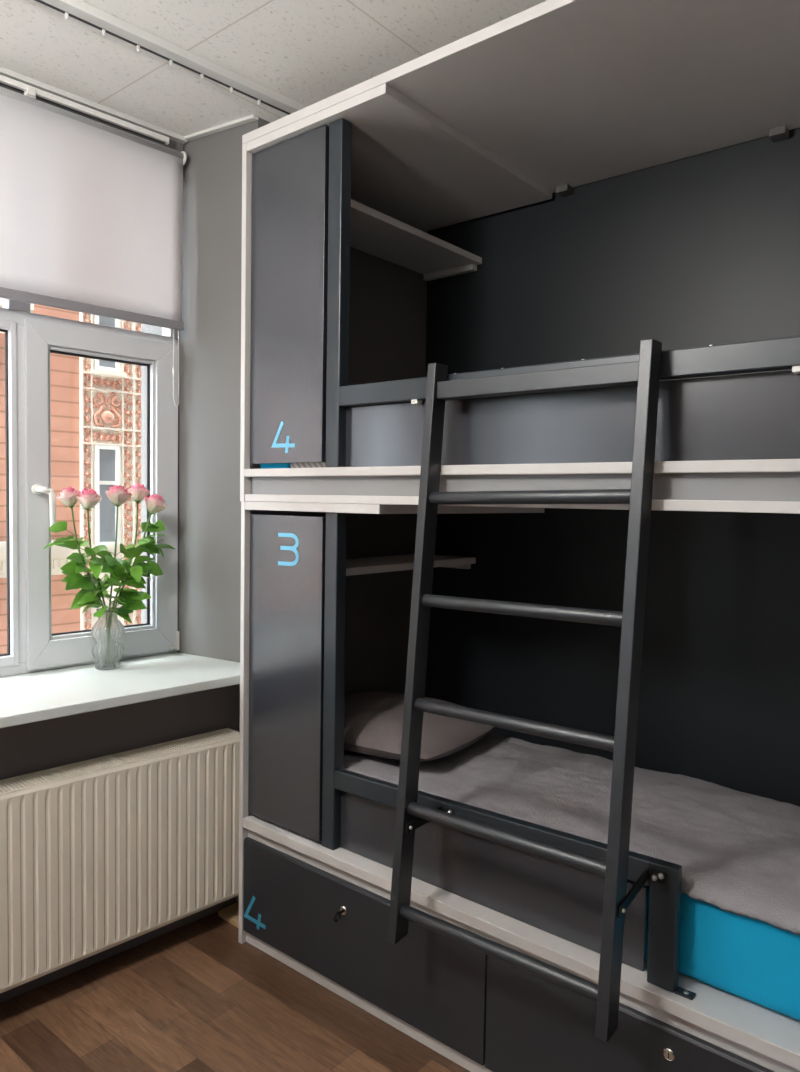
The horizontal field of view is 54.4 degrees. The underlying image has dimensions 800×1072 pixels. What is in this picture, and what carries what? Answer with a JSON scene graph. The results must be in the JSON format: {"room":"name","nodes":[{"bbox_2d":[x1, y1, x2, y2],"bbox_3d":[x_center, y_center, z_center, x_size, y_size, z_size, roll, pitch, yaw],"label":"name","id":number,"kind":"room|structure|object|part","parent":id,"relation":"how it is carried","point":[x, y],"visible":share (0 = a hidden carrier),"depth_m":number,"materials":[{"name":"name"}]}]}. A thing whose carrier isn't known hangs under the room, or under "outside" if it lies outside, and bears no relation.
{"room":"dormitory","nodes":[
{"label":"dormitory","id":0,"kind":"room"},
{"bbox_2d":[0,84,182,151],"bbox_3d":[-1.556,-1.341,2.201,0.305,0.118,1.920,4,4,45],"label":"lintel","id":1,"kind":"object","parent":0,"point":[173,144],"visible":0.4,"depth_m":2.59,"materials":[{"name":"grey paint"}]},
{"bbox_2d":[0,75,168,144],"bbox_3d":[-1.416,-1.348,2.089,0.027,0.032,1.738,4,4,45],"label":"rail","id":2,"kind":"object","parent":1,"relation":"attached to","point":[28,90],"visible":1,"depth_m":2.48,"materials":[{"name":"white plastic"}]},
{"bbox_2d":[0,86,186,406],"bbox_3d":[-1.419,-0.890,2.121,0.051,0.899,1.841,4,4,45],"label":"roller blind","id":3,"kind":"object","parent":2,"relation":"hanging from","point":[91,211],"visible":1,"depth_m":2.50,"materials":[{"name":"white fabric"}]},
{"bbox_3d":[-0.797,-0.894,2.769,0.022,0.865,0.011,-1,3,-35],"label":"pull chain","id":4,"kind":"part","parent":3,"relation":"part of","materials":[{"name":"white plastic"}]},
{"bbox_2d":[0,684,237,1002],"bbox_3d":[-1.469,0.899,2.249,0.565,0.842,2.010,4,4,45],"label":"wall","id":5,"kind":"structure","parent":0,"point":[37,746],"depth_m":2.42,"materials":[{"name":"grey paint"}]},
{"bbox_2d":[0,728,239,992],"bbox_3d":[-1.161,0.955,2.066,0.133,0.542,1.700,4,4,45],"label":"radiator","id":6,"kind":"object","parent":5,"relation":"attached to","point":[97,855],"visible":0.95,"depth_m":2.29,"materials":[{"name":"white metal"}]},
{"bbox_2d":[0,728,239,795],"bbox_3d":[-1.152,0.691,2.048,0.110,0.014,1.700,4,4,45],"label":"grille","id":7,"kind":"object","parent":6,"relation":"attached to","point":[61,778],"depth_m":2.33,"materials":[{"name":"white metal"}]},
{"bbox_2d":[0,298,239,727],"bbox_3d":[-1.324,-0.399,2.048,0.535,1.782,2.027,4,4,45],"label":"window","id":8,"kind":"structure","parent":5,"relation":"in","point":[45,675],"depth_m":2.50,"materials":[{"name":"grey plastic"}]},
{"bbox_3d":[-1.136,-0.093,2.482,0.053,0.145,0.059,4,4,45],"label":"handle","id":9,"kind":"part","parent":8,"relation":"part of","materials":[{"name":"white plastic"}]},
{"bbox_3d":[-1.488,-0.424,2.209,0.063,1.752,1.866,4,4,45],"label":"frame","id":10,"kind":"part","parent":8,"relation":"part of","materials":[{"name":"grey plastic"}]},
{"bbox_3d":[-1.017,-0.132,2.676,0.054,1.116,0.529,4,4,45],"label":"sash","id":11,"kind":"part","parent":8,"relation":"part of","materials":[{"name":"grey plastic"}]},
{"bbox_2d":[91,607,124,669],"bbox_3d":[-0.977,0.343,2.601,0.105,0.200,0.105,0,3,-24],"label":"glass vase","id":12,"kind":"object","parent":8,"relation":"on","point":[108,631],"visible":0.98,"depth_m":2.57,"materials":[{"name":"white"}]},
{"bbox_2d":[44,487,112,616],"bbox_3d":[-1.055,0.133,2.529,0.227,0.586,0.223,4,4,45],"label":"rose","id":13,"kind":"object","parent":12,"relation":"in","point":[67,496],"visible":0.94,"depth_m":2.49,"materials":[{"name":"green"}]},
{"bbox_3d":[-1.015,0.162,2.553,0.124,0.529,0.013,-1,4,-41],"label":"stem","id":14,"kind":"part","parent":13,"relation":"part of","materials":[{"name":"green plant"}]},
{"bbox_2d":[60,488,131,622],"bbox_3d":[-0.992,0.137,2.521,0.217,0.582,0.168,1,3,-3],"label":"rose","id":15,"kind":"object","parent":12,"relation":"in","point":[88,499],"visible":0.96,"depth_m":2.52,"materials":[{"name":"green plant"}]},
{"bbox_3d":[-0.996,0.165,2.563,0.019,0.523,0.089,3,3,32],"label":"stem","id":16,"kind":"part","parent":15,"relation":"part of","materials":[{"name":"green plant"}]},
{"bbox_2d":[83,485,144,622],"bbox_3d":[-0.980,0.127,2.593,0.250,0.595,0.203,4,4,45],"label":"rose","id":17,"kind":"object","parent":12,"relation":"in","point":[118,495],"visible":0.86,"depth_m":2.58,"materials":[{"name":"green"}]},
{"bbox_3d":[-0.958,0.158,2.602,0.036,0.532,0.020,-1,3,-33],"label":"stem","id":18,"kind":"part","parent":17,"relation":"part of","materials":[{"name":"green plant"}]},
{"bbox_2d":[111,484,163,614],"bbox_3d":[-0.893,0.122,2.648,0.183,0.602,0.197,1,3,-6],"label":"rose","id":19,"kind":"object","parent":12,"relation":"in","point":[138,491],"visible":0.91,"depth_m":2.65,"materials":[{"name":"green plant"}]},
{"bbox_3d":[-0.935,0.151,2.644,0.027,0.545,0.123,3,3,35],"label":"stem","id":20,"kind":"part","parent":19,"relation":"part of","materials":[{"name":"green plant"}]},
{"bbox_2d":[113,494,174,609],"bbox_3d":[-0.887,0.139,2.660,0.209,0.569,0.253,4,4,45],"label":"rose","id":21,"kind":"object","parent":12,"relation":"in","point":[155,503],"visible":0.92,"depth_m":2.65,"materials":[{"name":"green plant"}]},
{"bbox_3d":[-0.921,0.170,2.634,0.166,0.509,0.021,-2,4,-42],"label":"stem","id":22,"kind":"part","parent":21,"relation":"part of","materials":[{"name":"green plant"}]},
{"bbox_3d":[-1.338,0.476,2.090,0.535,0.030,2.027,4,4,45],"label":"sill","id":23,"kind":"part","parent":8,"relation":"part of","materials":[{"name":"white plastic"}]},
{"bbox_2d":[141,118,270,901],"bbox_3d":[-0.403,-0.069,3.215,0.637,2.718,1.095,4,4,45],"label":"wall","id":24,"kind":"structure","parent":0,"point":[209,407],"depth_m":2.76,"materials":[{"name":"grey paint"}]},
{"bbox_2d":[0,67,186,143],"bbox_3d":[-1.438,-1.385,2.084,0.024,0.016,1.922,4,4,45],"label":"trim","id":25,"kind":"structure","parent":24,"relation":"attached to","point":[3,71],"depth_m":2.51,"materials":[{"name":"white"}]},
{"bbox_2d":[184,114,258,141],"bbox_3d":[-0.628,-1.403,2.681,0.351,0.010,0.019,3,3,31],"label":"trim","id":26,"kind":"structure","parent":24,"relation":"attached to","point":[251,118],"depth_m":2.67,"materials":[{"name":"white"}]},
{"bbox_2d":[0,912,469,1071],"bbox_3d":[-0.341,1.496,0.002,5.300,0.100,5.725,3,4,39],"label":"floor","id":27,"kind":"structure","parent":0,"point":[192,997],"depth_m":2.15,"materials":[{"name":"brown wood"}]},
{"bbox_2d":[218,901,238,927],"bbox_3d":[-0.524,1.306,2.692,0.155,0.018,0.150,3,4,39],"label":"plywood offcut","id":28,"kind":"object","parent":27,"relation":"on","point":[230,913],"visible":0.29,"depth_m":2.67,"materials":[{"name":"beige wood"}]},
{"bbox_2d":[238,0,799,1071],"bbox_3d":[0.508,0.069,2.204,1.919,2.569,0.963,3,4,39],"label":"bunk bed","id":29,"kind":"object","parent":27,"relation":"on","point":[342,193],"visible":0.94,"depth_m":2.15,"materials":[{"name":"grey laminate"}]},
{"bbox_3d":[-0.215,0.594,2.847,0.018,1.434,0.920,3,4,39],"label":"panel","id":30,"kind":"part","parent":29,"relation":"part of","materials":[{"name":"grey laminate"}]},
{"bbox_2d":[260,463,290,468],"bbox_3d":[-0.283,-0.233,2.565,0.135,0.038,0.356,3,4,39],"label":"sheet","id":31,"kind":"object","parent":29,"relation":"on","point":[278,465],"visible":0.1,"depth_m":2.42,"materials":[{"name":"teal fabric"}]},
{"bbox_3d":[-0.351,0.420,2.394,0.322,0.966,0.018,3,4,39],"label":"locker door","id":32,"kind":"part","parent":29,"relation":"part of","materials":[{"name":"grey"}]},
{"bbox_3d":[-0.337,-0.701,2.344,0.319,0.959,0.018,3,4,39],"label":"locker door","id":33,"kind":"part","parent":29,"relation":"part of","materials":[{"name":"grey wood"}]},
{"bbox_2d":[291,462,325,467],"bbox_3d":[-0.261,-0.235,2.344,0.170,0.064,0.040,3,4,39],"label":"folded blanket","id":34,"kind":"object","parent":29,"relation":"on","point":[319,464],"visible":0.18,"depth_m":2.33,"materials":[{"name":"fabric"}]},
{"bbox_3d":[-0.199,-0.675,2.789,0.020,1.107,0.920,3,4,39],"label":"panel","id":35,"kind":"part","parent":29,"relation":"part of","materials":[{"name":"grey laminate"}]},
{"bbox_3d":[-0.194,0.426,2.285,0.049,0.991,0.041,3,4,39],"label":"post","id":36,"kind":"part","parent":29,"relation":"part of","materials":[{"name":"black metal"}]},
{"bbox_3d":[-0.177,-0.686,2.233,0.052,0.978,0.041,3,4,39],"label":"post","id":37,"kind":"part","parent":29,"relation":"part of","materials":[{"name":"grey paint"}]},
{"bbox_3d":[-0.143,1.145,2.224,0.926,0.303,0.018,3,4,39],"label":"drawer","id":38,"kind":"part","parent":29,"relation":"part of","materials":[{"name":"grey wood"}]},
{"bbox_3d":[0.032,-1.202,2.572,0.566,0.026,0.904,3,4,39],"label":"head board panel","id":39,"kind":"part","parent":29,"relation":"part of","materials":[{"name":"grey laminate"}]},
{"bbox_2d":[346,554,475,575],"bbox_3d":[-0.067,0.100,2.771,0.259,0.024,0.818,3,4,39],"label":"shelf","id":40,"kind":"object","parent":29,"relation":"attached to","point":[356,564],"depth_m":2.80,"materials":[{"name":"grey laminate"}]},
{"bbox_2d":[350,199,481,273],"bbox_3d":[-0.050,-1.038,2.718,0.263,0.024,0.818,3,4,39],"label":"shelf","id":41,"kind":"object","parent":29,"relation":"attached to","point":[376,236],"depth_m":2.77,"materials":[{"name":"grey laminate"}]},
{"bbox_3d":[0.186,0.847,2.012,0.928,0.188,0.018,3,4,39],"label":"guard panel","id":42,"kind":"part","parent":29,"relation":"part of","materials":[{"name":"grey"}]},
{"bbox_3d":[0.202,0.810,1.963,1.003,0.268,0.027,3,4,39],"label":"guard rail","id":43,"kind":"part","parent":29,"relation":"part of","materials":[{"name":"black metal"}]},
{"bbox_3d":[0.509,0.951,2.261,1.874,0.030,0.920,3,4,39],"label":"board","id":44,"kind":"part","parent":29,"relation":"part of","materials":[{"name":"grey laminate"}]},
{"bbox_3d":[0.526,-0.171,2.208,1.878,0.024,0.920,3,4,39],"label":"board","id":45,"kind":"part","parent":29,"relation":"part of","materials":[{"name":"grey laminate"}]},
{"bbox_3d":[0.236,1.002,1.932,1.874,0.051,0.018,3,4,39],"label":"drawer rail","id":46,"kind":"part","parent":29,"relation":"part of","materials":[{"name":"grey laminate"}]},
{"bbox_2d":[387,339,665,1042],"bbox_3d":[0.275,0.296,1.752,0.619,1.426,0.177,3,4,39],"label":"ladder","id":47,"kind":"object","parent":29,"relation":"attached to","point":[644,373],"visible":1,"depth_m":1.70,"materials":[{"name":"black metal"}]},
{"bbox_3d":[0.076,0.716,1.953,0.045,0.027,0.144,3,4,39],"label":"spacer arm","id":48,"kind":"part","parent":47,"relation":"part of","materials":[{"name":"black plastic"}]},
{"bbox_3d":[0.500,0.739,1.604,0.044,0.054,0.144,3,4,39],"label":"spacer arm","id":49,"kind":"part","parent":47,"relation":"part of","materials":[{"name":"black plastic"}]},
{"bbox_3d":[0.413,-0.367,1.755,1.493,0.056,0.037,3,4,39],"label":"guard rail","id":50,"kind":"part","parent":29,"relation":"part of","materials":[{"name":"grey metal"}]},
{"bbox_3d":[0.423,-0.251,1.778,1.497,0.172,0.018,3,4,39],"label":"guard panel","id":51,"kind":"part","parent":29,"relation":"part of","materials":[{"name":"grey wood"}]},
{"bbox_3d":[0.579,1.185,1.629,0.936,0.303,0.018,3,4,39],"label":"drawer","id":52,"kind":"part","parent":29,"relation":"part of","materials":[{"name":"grey wood"}]},
{"bbox_2d":[647,886,799,1020],"bbox_3d":[0.467,0.831,2.201,1.855,0.210,0.621,3,4,39],"label":"mattress","id":53,"kind":"object","parent":29,"relation":"on","point":[756,961],"visible":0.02,"depth_m":1.60,"materials":[{"name":"teal fabric"}]},
{"bbox_2d":[343,732,799,934],"bbox_3d":[0.498,0.780,2.222,1.812,0.163,0.745,3,4,39],"label":"blanket","id":54,"kind":"object","parent":53,"relation":"on","point":[737,852],"visible":0.62,"depth_m":2.03,"materials":[{"name":"grey fabric"}]},
{"bbox_2d":[344,691,493,760],"bbox_3d":[-0.021,0.622,2.590,0.611,0.136,0.539,3,4,39],"label":"pillow","id":55,"kind":"object","parent":54,"relation":"on","point":[373,720],"visible":0.62,"depth_m":2.40,"materials":[{"name":"grey fabric"}]},
{"bbox_2d":[0,0,546,135],"bbox_3d":[-0.296,-1.318,-0.133,5.300,0.100,5.725,3,4,39],"label":"ceiling","id":56,"kind":"structure","parent":0,"point":[307,52],"depth_m":2.19,"materials":[{"name":"tile"}]},
{"bbox_2d":[24,0,306,114],"bbox_3d":[-0.923,-1.358,1.940,0.058,0.038,3.120,4,4,45],"label":"rail","id":57,"kind":"object","parent":56,"relation":"attached to","point":[79,10],"visible":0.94,"depth_m":2.19,"materials":[{"name":"white metal"}]},
{"bbox_2d":[425,127,799,806],"bbox_3d":[1.719,0.027,1.931,4.700,2.718,0.150,3,4,39],"label":"wall","id":58,"kind":"structure","parent":0,"point":[703,249],"depth_m":2.57,"materials":[{"name":"black paint"}]},
{"label":"outside","id":59,"kind":"structure","parent":0,"visible":0},
{"bbox_3d":[-22.213,5.046,24.109,59.200,0.200,160.000,4,4,45],"label":"ground","id":60,"kind":"structure","parent":59,"visible":0},
{"bbox_2d":[0,298,140,656],"bbox_3d":[9.650,-4.627,25.695,1.400,20.000,72.501,4,4,45],"label":"building","id":61,"kind":"structure","parent":60,"relation":"on","point":[95,404],"depth_m":11.11,"materials":[{"name":"brick"}]},
{"bbox_3d":[-4.245,-3.149,11.238,0.015,1.420,0.255,4,4,45],"label":"pane","id":62,"kind":"part","parent":61,"relation":"part of","materials":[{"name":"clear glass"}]},
{"bbox_3d":[-4.286,-0.587,11.360,0.015,1.350,0.255,4,4,45],"label":"pane","id":63,"kind":"part","parent":61,"relation":"part of","materials":[{"name":"clear glass"}]}
]}

